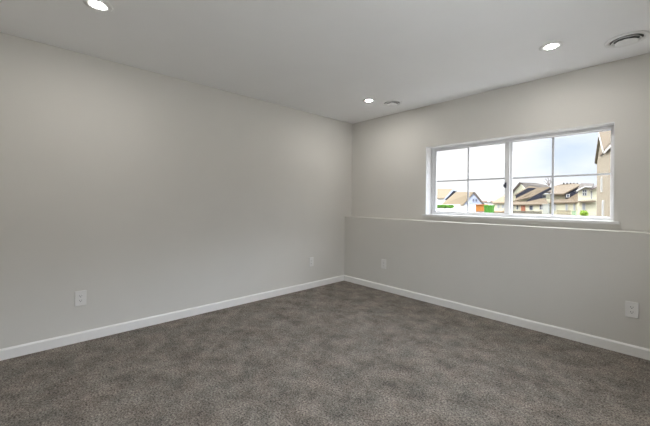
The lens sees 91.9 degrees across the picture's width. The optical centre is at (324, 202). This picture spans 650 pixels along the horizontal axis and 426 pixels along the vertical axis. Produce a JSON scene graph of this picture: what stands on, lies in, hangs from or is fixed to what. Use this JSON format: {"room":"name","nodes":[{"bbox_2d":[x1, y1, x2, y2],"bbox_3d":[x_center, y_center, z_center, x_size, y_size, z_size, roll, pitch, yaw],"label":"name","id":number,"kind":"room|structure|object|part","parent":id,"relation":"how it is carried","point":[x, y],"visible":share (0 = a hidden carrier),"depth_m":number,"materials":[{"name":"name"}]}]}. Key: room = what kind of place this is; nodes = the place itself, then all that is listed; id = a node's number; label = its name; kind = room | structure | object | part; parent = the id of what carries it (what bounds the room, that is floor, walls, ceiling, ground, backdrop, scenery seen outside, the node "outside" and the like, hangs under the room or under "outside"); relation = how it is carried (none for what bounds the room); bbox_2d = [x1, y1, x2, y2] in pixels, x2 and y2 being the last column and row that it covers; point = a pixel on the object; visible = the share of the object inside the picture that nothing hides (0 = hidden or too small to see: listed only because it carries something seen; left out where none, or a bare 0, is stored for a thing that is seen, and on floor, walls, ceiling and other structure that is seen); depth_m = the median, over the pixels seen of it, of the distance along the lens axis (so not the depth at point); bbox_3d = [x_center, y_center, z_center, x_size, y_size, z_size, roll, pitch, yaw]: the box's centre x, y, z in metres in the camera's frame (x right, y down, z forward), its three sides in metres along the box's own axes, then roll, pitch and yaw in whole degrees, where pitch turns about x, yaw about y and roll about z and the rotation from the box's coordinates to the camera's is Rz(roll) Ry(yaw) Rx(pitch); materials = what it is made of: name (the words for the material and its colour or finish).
{"room":"empty basement room","nodes":[
{"label":"empty basement room","id":0,"kind":"room"},
{"bbox_2d":[0,32,351,348],"bbox_3d":[-1.190,-0.033,3.674,4.700,2.440,0.300,1,0,-43],"label":"wall","id":1,"kind":"structure","parent":0,"point":[146,193],"depth_m":2.98,"materials":[{"name":"grey paint"}]},
{"bbox_2d":[75,290,85,306],"bbox_3d":[-2.067,0.811,2.660,0.078,0.126,0.009,1,0,-43],"label":"wall outlet","id":2,"kind":"object","parent":1,"relation":"attached to","point":[80,296],"visible":1,"depth_m":2.65,"materials":[{"name":"white plastic"}]},
{"bbox_2d":[0,275,343,360],"bbox_3d":[-1.151,1.146,3.505,3.944,0.083,0.014,1,0,-43],"label":"baseboard","id":3,"kind":"structure","parent":1,"relation":"attached to","point":[46,344],"depth_m":2.97,"materials":[{"name":"white paint"}]},
{"bbox_2d":[309,257,313,266],"bbox_3d":[-0.190,0.832,4.393,0.078,0.126,0.009,1,0,-43],"label":"wall outlet","id":4,"kind":"object","parent":1,"relation":"attached to","point":[311,260],"visible":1,"depth_m":4.39,"materials":[{"name":"white plastic"}]},
{"bbox_2d":[0,281,649,425],"bbox_3d":[0.141,1.299,2.219,4.700,0.200,4.260,1,0,-43],"label":"floor","id":5,"kind":"structure","parent":0,"point":[342,353],"depth_m":2.21,"materials":[{"name":"grey carpet"}]},
{"bbox_2d":[0,0,649,123],"bbox_3d":[0.166,-1.365,2.219,4.700,0.250,4.260,1,0,-43],"label":"ceiling","id":6,"kind":"structure","parent":0,"point":[319,57],"depth_m":2.42,"materials":[{"name":"white paint"}]},
{"bbox_2d":[82,0,112,12],"bbox_3d":[-1.440,-1.251,1.995,0.160,0.009,0.160,1,0,-43],"label":"recessed light","id":7,"kind":"object","parent":6,"relation":"in","point":[98,5],"visible":1,"depth_m":1.99,"materials":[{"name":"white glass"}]},
{"bbox_2d":[92,2,104,7],"bbox_3d":[-1.440,-1.249,1.995,0.068,0.006,0.068,1,0,-43],"label":"diffuser","id":8,"kind":"object","parent":7,"relation":"attached to","point":[94,4],"depth_m":1.99,"materials":[{"name":"white plastic"}]},
{"bbox_2d":[362,98,374,102],"bbox_3d":[0.530,-1.233,3.813,0.160,0.009,0.160,1,0,-43],"label":"recessed light","id":9,"kind":"object","parent":6,"relation":"in","point":[367,100],"visible":1,"depth_m":3.80,"materials":[{"name":"white plastic"}]},
{"bbox_2d":[382,99,401,106],"bbox_3d":[0.829,-1.219,3.894,0.248,0.031,0.248,1,0,-43],"label":"ceiling vent","id":10,"kind":"object","parent":6,"relation":"in","point":[393,102],"visible":1,"depth_m":3.87,"materials":[{"name":"white plastic"}]},
{"bbox_2d":[539,41,563,50],"bbox_3d":[1.774,-1.221,2.466,0.160,0.009,0.160,1,0,-43],"label":"recessed light","id":11,"kind":"object","parent":6,"relation":"in","point":[553,45],"visible":1,"depth_m":2.46,"materials":[{"name":"white plastic"}]},
{"bbox_2d":[546,44,555,48],"bbox_3d":[1.774,-1.220,2.466,0.068,0.006,0.068,1,0,-43],"label":"diffuser","id":12,"kind":"object","parent":11,"relation":"attached to","point":[551,46],"depth_m":2.46,"materials":[{"name":"white plastic"}]},
{"bbox_2d":[604,30,649,47],"bbox_3d":[2.254,-1.206,2.351,0.248,0.031,0.248,1,0,-43],"label":"ceiling vent","id":13,"kind":"object","parent":6,"relation":"in","point":[629,38],"visible":1,"depth_m":2.32,"materials":[{"name":"white plastic"}]},
{"bbox_2d":[344,53,649,348],"bbox_3d":[1.713,-0.006,3.658,0.456,2.440,3.660,1,0,-43],"label":"wall","id":14,"kind":"structure","parent":0,"point":[579,277],"depth_m":3.16,"materials":[{"name":"grey paint"}]},
{"bbox_2d":[381,259,385,268],"bbox_3d":[0.801,0.841,4.294,0.009,0.126,0.078,1,0,-43],"label":"wall outlet","id":15,"kind":"object","parent":14,"relation":"attached to","point":[383,261],"visible":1,"depth_m":4.29,"materials":[{"name":"white plastic"}]},
{"bbox_2d":[344,275,649,359],"bbox_3d":[1.529,1.171,3.499,0.014,0.083,3.632,1,0,-43],"label":"baseboard","id":16,"kind":"structure","parent":14,"relation":"attached to","point":[640,352],"depth_m":3.07,"materials":[{"name":"white paint"}]},
{"bbox_2d":[422,122,619,224],"bbox_3d":[1.958,-0.259,3.422,0.249,0.884,1.849,1,0,-43],"label":"window","id":17,"kind":"structure","parent":14,"relation":"in","point":[431,152],"depth_m":3.44,"materials":[{"name":"white paint"}]},
{"bbox_3d":[1.721,-0.270,3.766,0.026,0.799,0.886,1,0,-43],"label":"sash","id":18,"kind":"part","parent":17,"relation":"part of","materials":[{"name":"white plastic"}]},
{"bbox_3d":[1.921,0.170,3.392,0.159,0.025,1.849,1,0,-43],"label":"sill","id":19,"kind":"part","parent":17,"relation":"part of","materials":[{"name":"white paint"}]},
{"bbox_2d":[511,130,610,217],"bbox_3d":[2.329,-0.264,3.156,0.025,0.799,0.811,1,0,-43],"label":"window pane","id":20,"kind":"object","parent":17,"relation":"attached to","point":[552,181],"depth_m":3.18,"materials":[{"name":"clear glass"}]},
{"bbox_2d":[625,301,638,318],"bbox_3d":[2.450,0.857,2.509,0.009,0.126,0.078,1,0,-43],"label":"wall outlet","id":21,"kind":"object","parent":14,"relation":"attached to","point":[631,308],"visible":1,"depth_m":2.50,"materials":[{"name":"white plastic"}]},
{"label":"outside","id":22,"kind":"structure","parent":0,"visible":0},
{"bbox_2d":[445,211,607,220],"bbox_3d":[69.317,4.241,136.666,360.000,5.710,420.000,1,0,-43],"label":"ground","id":23,"kind":"structure","parent":22,"point":[445,211],"depth_m":60.46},
{"bbox_2d":[437,204,453,211],"bbox_3d":[25.037,1.249,66.729,1.288,1.720,4.840,1,0,-43],"label":"hedge","id":24,"kind":"object","parent":23,"relation":"on","point":[443,206],"visible":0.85,"depth_m":66.02,"materials":[{"name":"green plant"}]},
{"bbox_2d":[437,188,456,204],"bbox_3d":[47.240,0.787,123.904,9.800,12.772,13.784,1,0,-43],"label":"house","id":25,"kind":"structure","parent":23,"relation":"on","point":[443,195],"depth_m":121.96,"materials":[{"name":"white"}]},
{"bbox_2d":[437,207,475,211],"bbox_3d":[39.611,2.666,98.244,0.200,2.421,14.572,1,0,-43],"label":"fence","id":26,"kind":"object","parent":23,"relation":"on","point":[472,209],"visible":0.36,"depth_m":96.46,"materials":[{"name":"white"}]},
{"bbox_2d":[438,192,492,206],"bbox_3d":[49.365,1.357,111.353,9.700,10.248,17.481,1,0,-43],"label":"house","id":27,"kind":"structure","parent":23,"relation":"on","point":[458,199],"depth_m":107.94,"materials":[{"name":"white"}]},
{"bbox_2d":[475,204,487,212],"bbox_3d":[33.733,1.684,67.621,2.400,2.509,1.774,1,0,-43],"label":"shed","id":28,"kind":"object","parent":23,"relation":"on","point":[479,207],"visible":0.57,"depth_m":66.86,"materials":[{"name":"orange paint"}]},
{"bbox_2d":[483,205,494,212],"bbox_3d":[32.519,1.623,62.274,1.200,2.184,1.700,1,0,-43],"label":"container","id":29,"kind":"object","parent":23,"relation":"on","point":[487,208],"visible":0.7,"depth_m":61.90,"materials":[{"name":"paint"}]},
{"bbox_2d":[482,199,495,203],"bbox_3d":[77.705,2.313,147.059,9.600,8.198,7.898,1,0,-43],"label":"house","id":30,"kind":"structure","parent":23,"relation":"on","point":[485,201],"depth_m":144.90,"materials":[{"name":"white"}]},
{"bbox_2d":[491,195,504,210],"bbox_3d":[59.168,0.855,100.742,9.700,8.383,7.478,1,0,-43],"label":"house","id":31,"kind":"structure","parent":23,"relation":"on","point":[499,203],"depth_m":99.32,"materials":[{"name":"beige"}]},
{"bbox_2d":[513,211,541,213],"bbox_3d":[42.034,2.734,66.065,0.100,1.838,6.037,1,0,-43],"label":"fence","id":32,"kind":"object","parent":23,"relation":"on","point":[523,212],"visible":0.3,"depth_m":65.42,"materials":[{"name":"beige"}]},
{"bbox_2d":[513,182,550,213],"bbox_3d":[52.526,-0.586,80.458,15.000,9.572,10.819,1,0,-43],"label":"house","id":33,"kind":"structure","parent":23,"relation":"on","point":[526,196],"depth_m":76.54,"materials":[{"name":"beige"}]},
{"bbox_2d":[542,204,549,213],"bbox_3d":[43.682,1.607,62.080,1.300,2.576,1.052,1,0,-43],"label":"gate pillar","id":34,"kind":"structure","parent":23,"relation":"on","point":[546,207],"depth_m":61.70,"materials":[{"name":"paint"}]},
{"bbox_2d":[549,183,579,214],"bbox_3d":[58.059,-0.446,75.792,13.200,9.000,7.027,1,0,-43],"label":"house","id":35,"kind":"structure","parent":23,"relation":"on","point":[565,195],"depth_m":72.22,"materials":[{"name":"beige"}]},
{"bbox_2d":[560,210,570,214],"bbox_3d":[47.754,2.519,62.821,0.100,1.886,2.254,1,0,-43],"label":"fence","id":36,"kind":"object","parent":23,"relation":"on","point":[561,211],"visible":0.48,"depth_m":62.37,"materials":[{"name":"beige"}]},
{"bbox_2d":[580,210,588,215],"bbox_3d":[34.458,1.515,41.791,0.695,1.000,0.966,1,0,-43],"label":"bush","id":37,"kind":"object","parent":23,"relation":"on","point":[582,213],"visible":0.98,"depth_m":41.66,"materials":[{"name":"green plant"}]},
{"bbox_2d":[576,183,596,214],"bbox_3d":[54.117,-0.372,64.288,6.600,7.592,3.634,1,0,-43],"label":"house","id":38,"kind":"structure","parent":23,"relation":"on","point":[587,192],"depth_m":63.21,"materials":[{"name":"beige"}]},
{"bbox_2d":[595,131,610,216],"bbox_3d":[22.976,-2.391,19.096,8.450,8.800,22.700,1,0,36],"label":"house","id":39,"kind":"structure","parent":23,"relation":"on","point":[603,150],"depth_m":26.15,"materials":[{"name":"beige paint"}]}
]}

